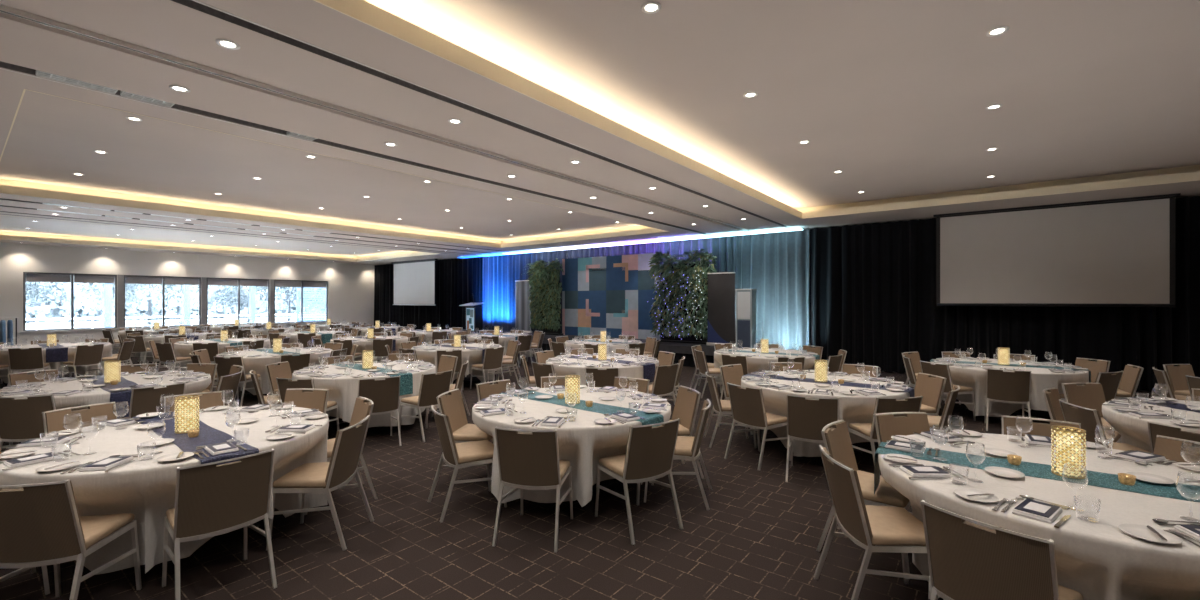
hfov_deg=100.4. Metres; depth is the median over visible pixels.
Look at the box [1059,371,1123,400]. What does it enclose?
banquet chair
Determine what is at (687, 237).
batten
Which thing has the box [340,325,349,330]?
banquet chair
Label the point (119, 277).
trim
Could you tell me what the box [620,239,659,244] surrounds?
batten
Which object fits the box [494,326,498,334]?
lantern
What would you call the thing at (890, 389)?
plate
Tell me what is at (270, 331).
banquet chair
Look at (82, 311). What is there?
treeline
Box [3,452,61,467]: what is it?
folded napkin
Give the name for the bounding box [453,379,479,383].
round table
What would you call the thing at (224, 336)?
lantern
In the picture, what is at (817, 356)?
table runner
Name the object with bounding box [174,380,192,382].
plate
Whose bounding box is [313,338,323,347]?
banquet chair
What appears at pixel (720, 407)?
banquet chair
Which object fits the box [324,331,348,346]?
banquet chair
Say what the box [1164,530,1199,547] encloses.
fork
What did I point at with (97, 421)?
wine glass
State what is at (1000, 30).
recessed light
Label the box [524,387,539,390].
plate
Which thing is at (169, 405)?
tumbler
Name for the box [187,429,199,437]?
votive candle
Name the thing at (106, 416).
tumbler
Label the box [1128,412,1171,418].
folded napkin
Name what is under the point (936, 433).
menu card
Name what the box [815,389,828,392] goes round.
menu card
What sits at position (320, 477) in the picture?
banquet chair
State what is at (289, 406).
plate
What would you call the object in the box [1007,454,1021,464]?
votive candle
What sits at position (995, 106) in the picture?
recessed light
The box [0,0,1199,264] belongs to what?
ceiling
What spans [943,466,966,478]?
spoon
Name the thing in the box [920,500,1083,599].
banquet chair
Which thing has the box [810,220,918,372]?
curtain
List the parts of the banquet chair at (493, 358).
seat, seat frame, backrest, frame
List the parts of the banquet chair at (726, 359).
backrest, frame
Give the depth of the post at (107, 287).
20.30 m
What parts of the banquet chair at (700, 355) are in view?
frame, backrest, leg, seat frame, seat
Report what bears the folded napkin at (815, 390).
on the tablecloth at (859, 408)
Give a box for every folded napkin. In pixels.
[0,391,33,395]
[2,384,35,388]
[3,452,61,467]
[16,437,70,446]
[50,390,80,395]
[51,378,76,380]
[79,456,133,471]
[98,420,134,426]
[178,377,202,380]
[204,442,238,455]
[240,404,270,410]
[277,425,315,431]
[288,411,319,416]
[322,374,342,377]
[478,399,503,403]
[480,411,508,415]
[506,391,528,394]
[541,418,563,425]
[598,387,616,391]
[611,414,639,420]
[634,395,658,398]
[642,404,666,408]
[745,379,765,381]
[769,386,790,388]
[815,390,829,394]
[856,390,881,394]
[870,378,892,380]
[885,386,907,388]
[885,441,925,453]
[899,466,951,477]
[920,432,962,441]
[1012,499,1062,522]
[1025,434,1055,446]
[1107,401,1140,407]
[1116,454,1165,462]
[1128,397,1165,402]
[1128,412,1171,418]
[1174,525,1199,539]
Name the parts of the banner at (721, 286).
rail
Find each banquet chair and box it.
[0,364,9,376]
[0,394,55,452]
[0,480,141,599]
[2,442,21,447]
[7,347,49,385]
[7,369,57,385]
[30,339,60,376]
[31,565,49,594]
[42,402,116,436]
[61,343,104,377]
[70,338,108,376]
[102,330,123,349]
[102,340,134,374]
[105,338,134,373]
[118,327,133,352]
[118,334,144,363]
[118,363,156,373]
[121,382,185,418]
[125,330,143,335]
[125,332,147,362]
[126,336,159,363]
[147,340,172,365]
[155,342,191,371]
[158,330,177,333]
[162,449,276,599]
[163,329,178,332]
[164,335,186,364]
[164,391,224,412]
[168,337,187,369]
[185,326,197,332]
[185,363,216,394]
[189,353,217,386]
[192,342,218,362]
[192,349,216,382]
[195,330,212,332]
[199,365,242,406]
[205,333,221,339]
[208,335,229,338]
[214,356,261,406]
[216,371,241,406]
[223,326,238,330]
[225,345,249,390]
[228,330,237,337]
[231,331,238,338]
[237,329,251,338]
[241,326,254,328]
[242,340,264,348]
[249,334,267,337]
[249,370,280,405]
[265,361,291,394]
[266,415,373,549]
[267,330,278,336]
[268,333,289,347]
[276,378,338,430]
[280,353,310,372]
[282,337,289,344]
[282,343,300,347]
[284,388,328,412]
[295,329,309,331]
[297,333,315,347]
[304,396,376,514]
[311,336,320,346]
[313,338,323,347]
[322,355,352,364]
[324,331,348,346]
[325,343,342,350]
[327,328,340,330]
[329,324,341,327]
[330,348,346,357]
[333,339,361,361]
[335,334,350,337]
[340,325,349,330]
[344,327,352,333]
[350,344,357,360]
[351,328,359,335]
[358,376,400,445]
[372,338,392,359]
[374,328,383,333]
[385,345,390,356]
[388,354,415,360]
[392,336,418,353]
[398,348,416,360]
[398,370,452,441]
[400,333,412,337]
[400,341,415,349]
[401,332,419,345]
[420,334,425,344]
[425,360,469,423]
[428,331,446,343]
[428,355,457,413]
[428,405,506,521]
[434,339,453,343]
[436,349,463,389]
[436,388,492,486]
[452,327,461,330]
[455,331,466,334]
[456,335,467,342]
[465,339,492,376]
[470,346,504,388]
[476,379,511,400]
[479,330,493,333]
[481,336,498,343]
[492,427,572,551]
[493,343,521,384]
[498,340,519,379]
[510,330,523,332]
[517,335,531,366]
[520,355,535,386]
[524,332,544,360]
[531,331,542,351]
[532,361,554,387]
[535,350,553,364]
[541,376,578,387]
[551,341,566,356]
[556,336,568,342]
[570,348,592,354]
[584,335,599,338]
[584,344,604,352]
[585,367,618,386]
[595,418,682,544]
[614,377,649,392]
[616,348,638,355]
[619,335,634,339]
[627,342,645,354]
[644,337,656,353]
[644,340,660,358]
[644,399,711,509]
[648,363,678,403]
[649,386,703,482]
[657,351,675,399]
[667,356,684,395]
[690,345,716,387]
[694,349,721,397]
[704,372,756,447]
[714,343,732,349]
[718,364,752,434]
[720,354,747,399]
[725,382,790,469]
[756,343,778,348]
[770,362,801,370]
[777,357,804,370]
[785,394,838,481]
[803,345,822,361]
[814,445,928,599]
[817,420,911,578]
[827,354,842,372]
[838,349,846,371]
[842,364,877,377]
[848,396,922,460]
[873,412,929,505]
[902,352,921,386]
[903,355,945,407]
[914,372,946,415]
[920,360,975,420]
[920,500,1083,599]
[927,385,959,431]
[942,352,969,404]
[984,368,1031,430]
[1001,415,1080,437]
[1008,354,1034,409]
[1042,387,1120,442]
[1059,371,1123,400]
[1059,399,1150,452]
[1062,383,1111,429]
[1075,358,1110,382]
[1115,364,1143,398]
[1147,421,1199,453]
[1152,367,1191,400]
[1154,435,1199,463]
[1163,364,1194,395]
[1186,375,1199,399]
[1191,388,1199,400]
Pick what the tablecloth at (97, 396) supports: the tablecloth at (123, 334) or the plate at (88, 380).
the plate at (88, 380)
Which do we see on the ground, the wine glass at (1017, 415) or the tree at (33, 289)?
the tree at (33, 289)
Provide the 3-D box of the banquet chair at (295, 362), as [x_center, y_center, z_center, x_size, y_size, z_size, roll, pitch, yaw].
[-5.233,1.292,8.488,0.546,0.823,0.461,0,0,44]
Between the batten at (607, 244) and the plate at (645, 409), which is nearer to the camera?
the plate at (645, 409)
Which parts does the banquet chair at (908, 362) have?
frame, backrest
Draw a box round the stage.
[462,329,735,366]
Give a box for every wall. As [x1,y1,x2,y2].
[0,242,373,344]
[443,196,1194,391]
[648,248,716,343]
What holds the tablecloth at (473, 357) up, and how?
on the round table at (455, 380)
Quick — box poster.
[466,308,473,330]
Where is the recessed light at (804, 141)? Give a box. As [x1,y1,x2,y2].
[798,140,809,143]
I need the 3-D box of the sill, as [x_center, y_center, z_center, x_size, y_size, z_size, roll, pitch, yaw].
[-16.233,1.026,20.494,0.250,0.048,9.870,0,0,38]
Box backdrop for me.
[562,253,660,339]
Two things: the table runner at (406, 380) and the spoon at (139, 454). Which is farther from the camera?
the table runner at (406, 380)
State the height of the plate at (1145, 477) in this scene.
0.017 m
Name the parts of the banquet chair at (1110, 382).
backrest, frame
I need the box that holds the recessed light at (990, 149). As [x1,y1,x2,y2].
[985,148,998,150]
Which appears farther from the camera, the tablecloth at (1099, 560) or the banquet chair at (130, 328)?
the banquet chair at (130, 328)
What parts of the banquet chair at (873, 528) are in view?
leg, frame, backrest, leg, seat frame, seat, leg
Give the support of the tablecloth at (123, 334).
on the round table
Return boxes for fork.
[60,461,93,473]
[888,464,923,465]
[938,467,961,477]
[992,498,1009,510]
[1001,499,1016,511]
[1015,497,1069,509]
[1108,455,1152,465]
[1153,460,1175,463]
[1158,524,1199,525]
[1163,461,1182,465]
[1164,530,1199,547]
[1169,529,1199,543]
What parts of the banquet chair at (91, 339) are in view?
backrest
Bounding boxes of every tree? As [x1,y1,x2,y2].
[26,282,65,302]
[76,277,146,325]
[135,284,173,325]
[140,284,221,323]
[210,286,284,321]
[258,286,325,321]
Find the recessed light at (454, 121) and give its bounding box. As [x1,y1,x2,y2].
[448,119,462,123]
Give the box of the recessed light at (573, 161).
[570,160,580,163]
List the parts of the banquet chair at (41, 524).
backrest, frame, leg, seat frame, leg, seat, leg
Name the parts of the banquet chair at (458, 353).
backrest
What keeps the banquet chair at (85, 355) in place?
on the floor
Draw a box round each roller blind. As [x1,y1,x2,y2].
[26,274,70,282]
[74,275,114,283]
[125,276,161,283]
[165,278,198,284]
[208,279,237,285]
[240,280,267,286]
[275,281,300,286]
[303,282,325,287]
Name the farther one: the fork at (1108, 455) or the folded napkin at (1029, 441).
the folded napkin at (1029, 441)
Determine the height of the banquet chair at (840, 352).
0.823 m
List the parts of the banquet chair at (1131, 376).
seat, frame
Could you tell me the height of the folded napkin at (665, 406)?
0.019 m
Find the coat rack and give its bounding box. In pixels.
[0,318,16,344]
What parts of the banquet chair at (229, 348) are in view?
backrest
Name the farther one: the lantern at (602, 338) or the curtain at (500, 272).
the curtain at (500, 272)
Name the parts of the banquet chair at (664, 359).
backrest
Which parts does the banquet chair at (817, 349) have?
backrest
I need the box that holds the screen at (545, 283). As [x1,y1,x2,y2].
[521,258,563,334]
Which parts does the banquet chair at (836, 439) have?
leg, frame, backrest, seat, seat frame, leg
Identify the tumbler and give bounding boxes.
[40,431,58,447]
[51,443,71,461]
[91,416,106,429]
[137,442,155,460]
[156,405,169,417]
[228,400,238,411]
[234,428,248,444]
[567,409,576,421]
[909,439,925,456]
[930,427,944,442]
[949,463,968,485]
[1007,426,1022,441]
[1074,495,1100,522]
[1095,438,1112,453]
[1171,409,1186,421]
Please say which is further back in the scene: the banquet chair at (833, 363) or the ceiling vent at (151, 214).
the ceiling vent at (151, 214)
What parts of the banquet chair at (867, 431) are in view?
seat, seat frame, leg, backrest, frame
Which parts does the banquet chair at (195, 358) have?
backrest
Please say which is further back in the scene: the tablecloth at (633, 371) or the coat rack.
the coat rack
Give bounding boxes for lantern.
[47,334,56,345]
[104,360,120,382]
[154,322,159,329]
[174,395,199,433]
[179,326,184,334]
[221,330,227,340]
[266,322,270,328]
[273,338,281,351]
[310,324,315,332]
[362,350,372,368]
[368,328,373,338]
[375,321,379,327]
[426,323,430,330]
[454,334,460,346]
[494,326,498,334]
[565,375,579,403]
[598,344,606,359]
[600,331,605,341]
[761,339,768,352]
[814,359,827,381]
[998,347,1009,364]
[1051,425,1085,478]
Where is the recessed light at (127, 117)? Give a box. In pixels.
[126,116,141,120]
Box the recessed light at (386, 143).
[384,142,396,146]
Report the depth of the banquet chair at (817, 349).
9.76 m
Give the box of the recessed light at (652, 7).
[641,1,660,13]
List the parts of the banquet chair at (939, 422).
seat, backrest, frame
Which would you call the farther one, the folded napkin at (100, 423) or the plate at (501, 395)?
the plate at (501, 395)
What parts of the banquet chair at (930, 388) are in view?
seat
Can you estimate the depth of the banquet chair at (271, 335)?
13.77 m
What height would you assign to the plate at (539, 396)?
0.017 m
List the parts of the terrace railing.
handrail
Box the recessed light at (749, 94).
[743,92,757,97]
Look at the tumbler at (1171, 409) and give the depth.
3.92 m
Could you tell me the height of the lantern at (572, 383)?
0.250 m
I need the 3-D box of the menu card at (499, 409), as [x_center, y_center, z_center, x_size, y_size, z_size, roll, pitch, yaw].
[-0.896,0.927,4.234,0.184,0.004,0.116,0,0,-29]
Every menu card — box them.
[1,390,31,393]
[6,384,33,386]
[6,452,57,463]
[20,436,67,443]
[53,390,77,393]
[83,456,130,466]
[100,418,132,423]
[139,383,156,386]
[207,442,236,451]
[242,404,268,408]
[279,424,312,428]
[291,409,317,413]
[480,398,501,401]
[481,408,506,412]
[508,389,526,392]
[542,417,562,422]
[553,385,564,388]
[600,386,614,389]
[613,412,638,418]
[636,393,656,396]
[643,403,665,406]
[772,384,787,387]
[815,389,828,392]
[859,389,879,392]
[886,384,905,386]
[887,440,923,449]
[903,466,948,473]
[924,431,959,438]
[1014,499,1059,517]
[1026,434,1053,442]
[1109,401,1138,405]
[1119,450,1161,458]
[1131,397,1163,400]
[1132,412,1169,416]
[1180,524,1199,534]
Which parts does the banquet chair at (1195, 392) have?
backrest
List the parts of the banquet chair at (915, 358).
frame, backrest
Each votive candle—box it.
[110,380,117,384]
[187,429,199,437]
[557,393,563,398]
[585,401,592,406]
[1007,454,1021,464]
[1118,473,1135,485]
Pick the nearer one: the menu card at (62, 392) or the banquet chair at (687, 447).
the banquet chair at (687, 447)
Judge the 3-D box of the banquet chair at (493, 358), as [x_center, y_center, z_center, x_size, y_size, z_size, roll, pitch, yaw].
[-2.177,1.292,9.687,0.546,0.823,0.461,0,0,40]
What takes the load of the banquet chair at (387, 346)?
on the floor
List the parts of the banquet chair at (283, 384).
frame, backrest, seat, seat frame, leg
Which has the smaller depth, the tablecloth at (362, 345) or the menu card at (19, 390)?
the menu card at (19, 390)
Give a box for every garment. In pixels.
[0,320,5,345]
[7,320,13,344]
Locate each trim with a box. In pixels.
[0,0,789,234]
[0,215,440,261]
[117,275,122,327]
[201,277,205,323]
[270,279,273,322]
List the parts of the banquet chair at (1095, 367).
frame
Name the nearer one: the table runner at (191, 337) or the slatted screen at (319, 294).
the table runner at (191, 337)
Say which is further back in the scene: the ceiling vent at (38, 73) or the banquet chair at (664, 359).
the banquet chair at (664, 359)
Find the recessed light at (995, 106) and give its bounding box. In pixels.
[986,104,1001,109]
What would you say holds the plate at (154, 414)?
on the table runner at (208, 435)
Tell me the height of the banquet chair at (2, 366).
0.823 m
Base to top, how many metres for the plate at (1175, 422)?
0.017 m
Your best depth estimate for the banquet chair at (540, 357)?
8.75 m
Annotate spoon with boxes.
[109,454,145,456]
[934,448,939,456]
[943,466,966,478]
[1020,495,1069,507]
[1107,457,1147,464]
[1152,519,1199,523]
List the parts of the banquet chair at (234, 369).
backrest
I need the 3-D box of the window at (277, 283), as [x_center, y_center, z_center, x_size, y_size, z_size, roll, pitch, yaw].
[-13.998,0.015,23.437,0.100,1.970,2.340,0,0,38]
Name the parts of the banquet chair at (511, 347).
seat, backrest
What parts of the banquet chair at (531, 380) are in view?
frame, backrest, seat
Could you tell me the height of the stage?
0.530 m
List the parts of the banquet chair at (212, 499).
leg, seat, leg, seat frame, backrest, frame, leg, leg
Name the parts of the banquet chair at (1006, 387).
leg, seat frame, backrest, frame, leg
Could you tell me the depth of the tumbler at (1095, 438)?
3.11 m
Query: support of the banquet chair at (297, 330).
on the floor
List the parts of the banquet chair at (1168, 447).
frame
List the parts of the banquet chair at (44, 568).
leg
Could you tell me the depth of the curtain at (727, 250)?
14.38 m
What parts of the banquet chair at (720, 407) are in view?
leg, frame, backrest, leg, seat frame, seat, leg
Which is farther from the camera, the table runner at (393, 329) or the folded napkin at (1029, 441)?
the table runner at (393, 329)
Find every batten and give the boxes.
[458,255,483,257]
[479,253,505,256]
[502,250,532,254]
[528,248,557,252]
[555,245,588,249]
[586,242,621,247]
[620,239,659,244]
[657,235,702,241]
[699,231,749,237]
[747,227,802,233]
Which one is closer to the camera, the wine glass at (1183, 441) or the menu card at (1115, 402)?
the wine glass at (1183, 441)
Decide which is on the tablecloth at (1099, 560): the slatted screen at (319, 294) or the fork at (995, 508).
the fork at (995, 508)
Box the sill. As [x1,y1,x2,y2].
[20,322,326,332]
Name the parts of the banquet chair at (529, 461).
leg, leg, backrest, frame, seat frame, leg, seat, leg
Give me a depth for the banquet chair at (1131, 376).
6.75 m
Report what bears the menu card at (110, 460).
on the folded napkin at (82, 469)
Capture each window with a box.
[23,272,116,330]
[124,275,200,327]
[206,277,269,324]
[274,279,327,322]
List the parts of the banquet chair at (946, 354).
backrest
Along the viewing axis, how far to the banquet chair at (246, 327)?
17.33 m
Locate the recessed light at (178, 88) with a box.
[169,85,190,92]
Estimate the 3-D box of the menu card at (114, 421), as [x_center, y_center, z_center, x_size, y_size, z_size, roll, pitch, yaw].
[-3.736,0.927,3.864,0.184,0.004,0.116,0,0,21]
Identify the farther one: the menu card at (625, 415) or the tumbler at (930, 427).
the menu card at (625, 415)
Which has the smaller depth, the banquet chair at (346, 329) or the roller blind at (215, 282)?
the banquet chair at (346, 329)
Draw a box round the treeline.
[26,282,325,322]
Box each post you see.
[103,283,111,327]
[183,285,190,324]
[249,286,255,322]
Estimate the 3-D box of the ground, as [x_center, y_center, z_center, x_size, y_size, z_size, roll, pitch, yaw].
[-39.319,2.000,39.742,59.800,0.100,75.000,0,0,38]
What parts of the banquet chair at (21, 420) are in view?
seat frame, frame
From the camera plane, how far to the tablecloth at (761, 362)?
8.56 m
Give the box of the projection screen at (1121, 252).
[933,193,1180,307]
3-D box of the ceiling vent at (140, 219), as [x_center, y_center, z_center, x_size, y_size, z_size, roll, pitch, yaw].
[-10.437,-1.919,11.949,0.180,0.041,0.808,0,0,38]
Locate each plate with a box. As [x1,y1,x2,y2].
[0,450,36,458]
[19,382,40,384]
[23,392,47,395]
[36,461,80,471]
[47,429,81,436]
[75,375,94,377]
[78,379,97,381]
[83,384,104,387]
[110,387,130,390]
[134,371,151,373]
[135,423,165,428]
[136,412,163,417]
[140,438,174,446]
[143,376,160,378]
[156,452,193,461]
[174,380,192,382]
[206,406,229,410]
[232,418,258,423]
[266,432,294,439]
[273,405,295,409]
[304,414,327,418]
[367,369,380,371]
[385,372,399,374]
[473,404,492,408]
[489,394,506,397]
[514,417,535,422]
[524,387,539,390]
[535,395,552,398]
[556,408,575,412]
[594,418,615,423]
[599,396,616,400]
[619,388,635,391]
[642,408,661,412]
[649,399,666,401]
[783,376,797,378]
[790,388,806,391]
[814,384,830,386]
[840,391,858,394]
[841,378,854,381]
[883,454,916,463]
[886,388,904,391]
[887,381,903,383]
[891,435,920,442]
[953,429,982,436]
[954,488,998,502]
[981,448,1016,456]
[984,466,1024,477]
[1081,441,1103,448]
[1111,399,1137,402]
[1111,407,1139,411]
[1118,524,1182,543]
[1126,472,1174,483]
[1151,397,1177,400]
[1170,421,1199,426]
[1175,462,1199,471]
[1187,406,1199,410]
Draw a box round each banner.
[515,280,531,332]
[706,272,735,346]
[736,289,756,347]
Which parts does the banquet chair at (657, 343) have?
backrest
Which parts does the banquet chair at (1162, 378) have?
frame, backrest, seat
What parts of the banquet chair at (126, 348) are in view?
seat, backrest, frame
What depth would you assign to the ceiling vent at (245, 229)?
13.66 m
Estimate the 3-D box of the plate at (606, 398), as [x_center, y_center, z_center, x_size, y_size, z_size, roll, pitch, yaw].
[0.073,0.940,4.799,0.173,0.017,0.173,0,0,-13]
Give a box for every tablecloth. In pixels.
[0,343,111,382]
[0,372,210,410]
[0,406,328,574]
[118,329,192,350]
[140,333,211,361]
[173,338,269,371]
[211,325,265,332]
[216,348,331,394]
[243,328,294,335]
[281,331,339,345]
[292,361,438,427]
[316,324,352,330]
[330,336,407,360]
[349,326,404,336]
[397,330,457,344]
[411,343,501,381]
[464,333,532,357]
[472,387,670,506]
[546,354,658,384]
[564,339,641,353]
[714,348,817,384]
[741,371,909,456]
[878,432,1199,599]
[931,358,1088,416]
[1102,400,1199,451]
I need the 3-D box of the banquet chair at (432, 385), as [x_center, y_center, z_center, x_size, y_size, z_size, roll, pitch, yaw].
[-2.211,1.292,6.357,0.546,0.823,0.461,0,0,34]
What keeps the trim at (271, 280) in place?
attached to the wall at (350, 285)
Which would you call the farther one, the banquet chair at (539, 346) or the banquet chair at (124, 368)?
the banquet chair at (539, 346)
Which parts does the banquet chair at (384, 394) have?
backrest, frame, seat frame, leg, leg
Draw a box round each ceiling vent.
[36,70,117,93]
[37,209,101,215]
[42,203,110,210]
[105,215,131,218]
[114,210,142,213]
[120,91,173,107]
[140,219,183,223]
[151,214,195,219]
[193,224,237,228]
[206,220,250,224]
[245,229,280,232]
[260,225,294,229]
[287,131,317,140]
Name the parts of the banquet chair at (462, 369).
seat, backrest, frame, leg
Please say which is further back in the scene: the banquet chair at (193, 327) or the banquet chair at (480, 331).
the banquet chair at (193, 327)
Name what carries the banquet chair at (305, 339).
on the floor
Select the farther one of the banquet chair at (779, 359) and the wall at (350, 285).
the wall at (350, 285)
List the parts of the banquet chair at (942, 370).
frame, backrest, seat frame, seat, leg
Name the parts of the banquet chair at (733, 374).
frame, backrest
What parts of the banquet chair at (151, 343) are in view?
backrest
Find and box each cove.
[0,89,669,247]
[314,0,1199,218]
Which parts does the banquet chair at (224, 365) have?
backrest, frame, leg, seat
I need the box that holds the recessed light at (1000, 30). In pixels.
[986,26,1008,36]
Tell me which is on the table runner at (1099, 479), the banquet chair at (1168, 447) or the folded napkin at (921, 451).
the folded napkin at (921, 451)
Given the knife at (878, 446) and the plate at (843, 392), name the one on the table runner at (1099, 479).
the knife at (878, 446)
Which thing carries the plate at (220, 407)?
on the tablecloth at (146, 489)
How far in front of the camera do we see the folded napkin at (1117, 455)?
2.96 m
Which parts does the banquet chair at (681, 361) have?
backrest, frame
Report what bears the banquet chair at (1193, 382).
on the floor
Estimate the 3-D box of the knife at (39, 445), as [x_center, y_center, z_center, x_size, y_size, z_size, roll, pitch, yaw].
[-3.708,0.944,3.236,0.200,0.008,0.017,0,0,-19]
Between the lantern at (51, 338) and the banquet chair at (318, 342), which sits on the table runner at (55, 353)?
the lantern at (51, 338)
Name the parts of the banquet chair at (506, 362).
seat, backrest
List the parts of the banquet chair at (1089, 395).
frame, backrest, seat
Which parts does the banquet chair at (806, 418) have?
leg, leg, seat frame, frame, backrest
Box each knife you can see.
[0,451,34,456]
[2,460,53,470]
[6,445,45,448]
[44,461,77,469]
[105,460,134,471]
[878,446,912,452]
[887,455,916,460]
[909,477,947,478]
[966,493,994,497]
[1054,515,1070,527]
[1146,525,1166,541]
[1180,464,1199,465]
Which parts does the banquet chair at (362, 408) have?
seat, backrest, frame, leg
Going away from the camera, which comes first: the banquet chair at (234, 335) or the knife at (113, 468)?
the knife at (113, 468)
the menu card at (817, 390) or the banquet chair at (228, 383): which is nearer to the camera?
the menu card at (817, 390)
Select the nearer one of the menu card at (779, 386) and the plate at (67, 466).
the plate at (67, 466)
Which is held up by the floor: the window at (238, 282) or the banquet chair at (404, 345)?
the banquet chair at (404, 345)
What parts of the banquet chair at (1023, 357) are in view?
backrest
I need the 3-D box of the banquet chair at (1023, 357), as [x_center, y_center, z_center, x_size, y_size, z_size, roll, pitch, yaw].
[6.750,1.292,8.123,0.546,0.823,0.461,0,0,-45]
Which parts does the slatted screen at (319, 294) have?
post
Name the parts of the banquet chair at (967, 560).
leg, seat frame, seat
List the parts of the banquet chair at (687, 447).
leg, seat, seat frame, backrest, leg, frame, leg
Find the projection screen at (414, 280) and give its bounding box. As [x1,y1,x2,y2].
[391,259,437,304]
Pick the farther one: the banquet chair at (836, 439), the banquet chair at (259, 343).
the banquet chair at (259, 343)
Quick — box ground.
[26,315,323,329]
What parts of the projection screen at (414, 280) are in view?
casing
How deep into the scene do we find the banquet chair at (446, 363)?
8.03 m
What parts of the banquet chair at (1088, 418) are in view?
frame, backrest, seat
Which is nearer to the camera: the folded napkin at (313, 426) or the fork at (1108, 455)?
the fork at (1108, 455)
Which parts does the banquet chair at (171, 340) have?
backrest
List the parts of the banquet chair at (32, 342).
backrest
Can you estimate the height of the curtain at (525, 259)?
3.550 m
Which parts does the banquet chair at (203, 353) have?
backrest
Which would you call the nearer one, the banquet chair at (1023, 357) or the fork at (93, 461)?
the fork at (93, 461)
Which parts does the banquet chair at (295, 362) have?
frame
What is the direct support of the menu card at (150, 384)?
on the folded napkin
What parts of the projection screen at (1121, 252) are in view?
casing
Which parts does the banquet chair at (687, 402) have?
seat, backrest, frame, leg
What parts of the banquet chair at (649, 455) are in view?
leg, seat, leg, seat frame, leg, backrest, frame, leg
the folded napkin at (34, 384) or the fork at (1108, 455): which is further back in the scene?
the folded napkin at (34, 384)
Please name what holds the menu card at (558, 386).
on the folded napkin
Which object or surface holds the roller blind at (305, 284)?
attached to the window at (277, 283)
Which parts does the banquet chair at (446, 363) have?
backrest, frame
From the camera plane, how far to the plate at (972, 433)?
3.56 m
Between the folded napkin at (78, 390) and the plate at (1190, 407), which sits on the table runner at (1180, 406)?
the plate at (1190, 407)
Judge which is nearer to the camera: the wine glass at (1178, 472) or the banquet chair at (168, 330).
the wine glass at (1178, 472)
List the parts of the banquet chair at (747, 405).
leg, frame, backrest, leg, seat frame, leg, seat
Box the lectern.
[459,298,483,331]
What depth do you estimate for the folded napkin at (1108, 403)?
4.48 m
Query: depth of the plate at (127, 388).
5.29 m
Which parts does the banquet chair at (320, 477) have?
leg, seat, leg, seat frame, leg, backrest, frame, leg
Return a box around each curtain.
[374,264,408,326]
[409,260,441,329]
[442,257,482,329]
[483,254,518,330]
[519,250,566,332]
[567,246,616,258]
[617,241,678,263]
[680,235,740,335]
[741,229,808,349]
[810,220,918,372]
[918,218,1054,363]
[1055,196,1199,392]
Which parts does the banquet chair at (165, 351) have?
backrest, frame, seat frame, seat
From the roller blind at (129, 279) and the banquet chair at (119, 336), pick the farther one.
the roller blind at (129, 279)
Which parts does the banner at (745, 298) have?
panel, panel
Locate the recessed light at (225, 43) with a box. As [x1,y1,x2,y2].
[215,39,240,49]
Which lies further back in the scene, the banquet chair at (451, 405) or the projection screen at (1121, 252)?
the projection screen at (1121, 252)
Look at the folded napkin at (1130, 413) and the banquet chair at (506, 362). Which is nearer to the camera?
the folded napkin at (1130, 413)
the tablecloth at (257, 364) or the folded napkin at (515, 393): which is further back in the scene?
the tablecloth at (257, 364)
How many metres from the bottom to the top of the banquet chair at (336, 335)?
0.823 m
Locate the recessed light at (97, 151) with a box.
[94,150,107,153]
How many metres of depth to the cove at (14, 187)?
11.83 m
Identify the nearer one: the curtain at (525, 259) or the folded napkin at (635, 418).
the folded napkin at (635, 418)
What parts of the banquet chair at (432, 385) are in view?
leg, seat, seat frame, leg, leg, backrest, frame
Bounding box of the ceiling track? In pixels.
[0,4,748,230]
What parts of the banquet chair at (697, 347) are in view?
backrest, seat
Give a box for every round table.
[142,523,259,566]
[331,422,380,427]
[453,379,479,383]
[592,485,609,496]
[853,449,862,454]
[966,408,1044,419]
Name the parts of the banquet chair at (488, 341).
backrest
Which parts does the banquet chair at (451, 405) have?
frame, backrest, seat, seat frame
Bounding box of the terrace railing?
[26,314,325,329]
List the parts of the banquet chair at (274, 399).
frame, backrest, seat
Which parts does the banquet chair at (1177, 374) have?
frame, seat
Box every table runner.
[37,344,67,362]
[84,375,138,417]
[132,412,258,464]
[171,333,198,339]
[206,339,241,346]
[254,349,299,355]
[301,332,331,343]
[329,363,412,395]
[351,337,395,350]
[367,327,395,334]
[432,344,484,363]
[479,333,517,341]
[499,389,663,426]
[569,356,654,382]
[573,340,626,342]
[714,350,819,361]
[741,373,914,396]
[874,442,1199,501]
[930,360,1090,382]
[1119,398,1199,412]
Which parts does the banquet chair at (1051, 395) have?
frame, backrest, seat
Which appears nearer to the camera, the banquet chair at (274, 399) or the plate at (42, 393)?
the plate at (42, 393)
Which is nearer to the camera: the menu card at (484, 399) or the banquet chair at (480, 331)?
the menu card at (484, 399)
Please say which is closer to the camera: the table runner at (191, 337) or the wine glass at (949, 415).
the wine glass at (949, 415)
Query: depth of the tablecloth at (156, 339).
13.22 m
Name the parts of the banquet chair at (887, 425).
frame, backrest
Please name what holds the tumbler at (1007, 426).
on the tablecloth at (1099, 560)
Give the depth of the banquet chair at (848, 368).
6.88 m
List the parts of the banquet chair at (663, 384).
seat, seat frame, backrest, frame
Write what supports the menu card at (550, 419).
on the folded napkin at (542, 424)
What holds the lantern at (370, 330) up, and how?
on the table runner at (394, 341)
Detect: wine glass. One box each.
[63,413,81,445]
[79,421,98,454]
[113,402,128,429]
[147,420,165,454]
[225,410,240,441]
[931,425,948,460]
[947,415,963,447]
[965,442,985,482]
[1015,415,1032,447]
[1062,463,1087,511]
[1095,424,1114,459]
[1175,472,1199,522]
[1180,441,1199,482]
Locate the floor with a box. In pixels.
[0,348,1162,599]
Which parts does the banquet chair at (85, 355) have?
seat, seat frame, backrest, frame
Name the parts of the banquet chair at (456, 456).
leg, frame, backrest, leg, seat frame, seat, leg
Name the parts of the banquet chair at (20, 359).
frame, backrest, seat frame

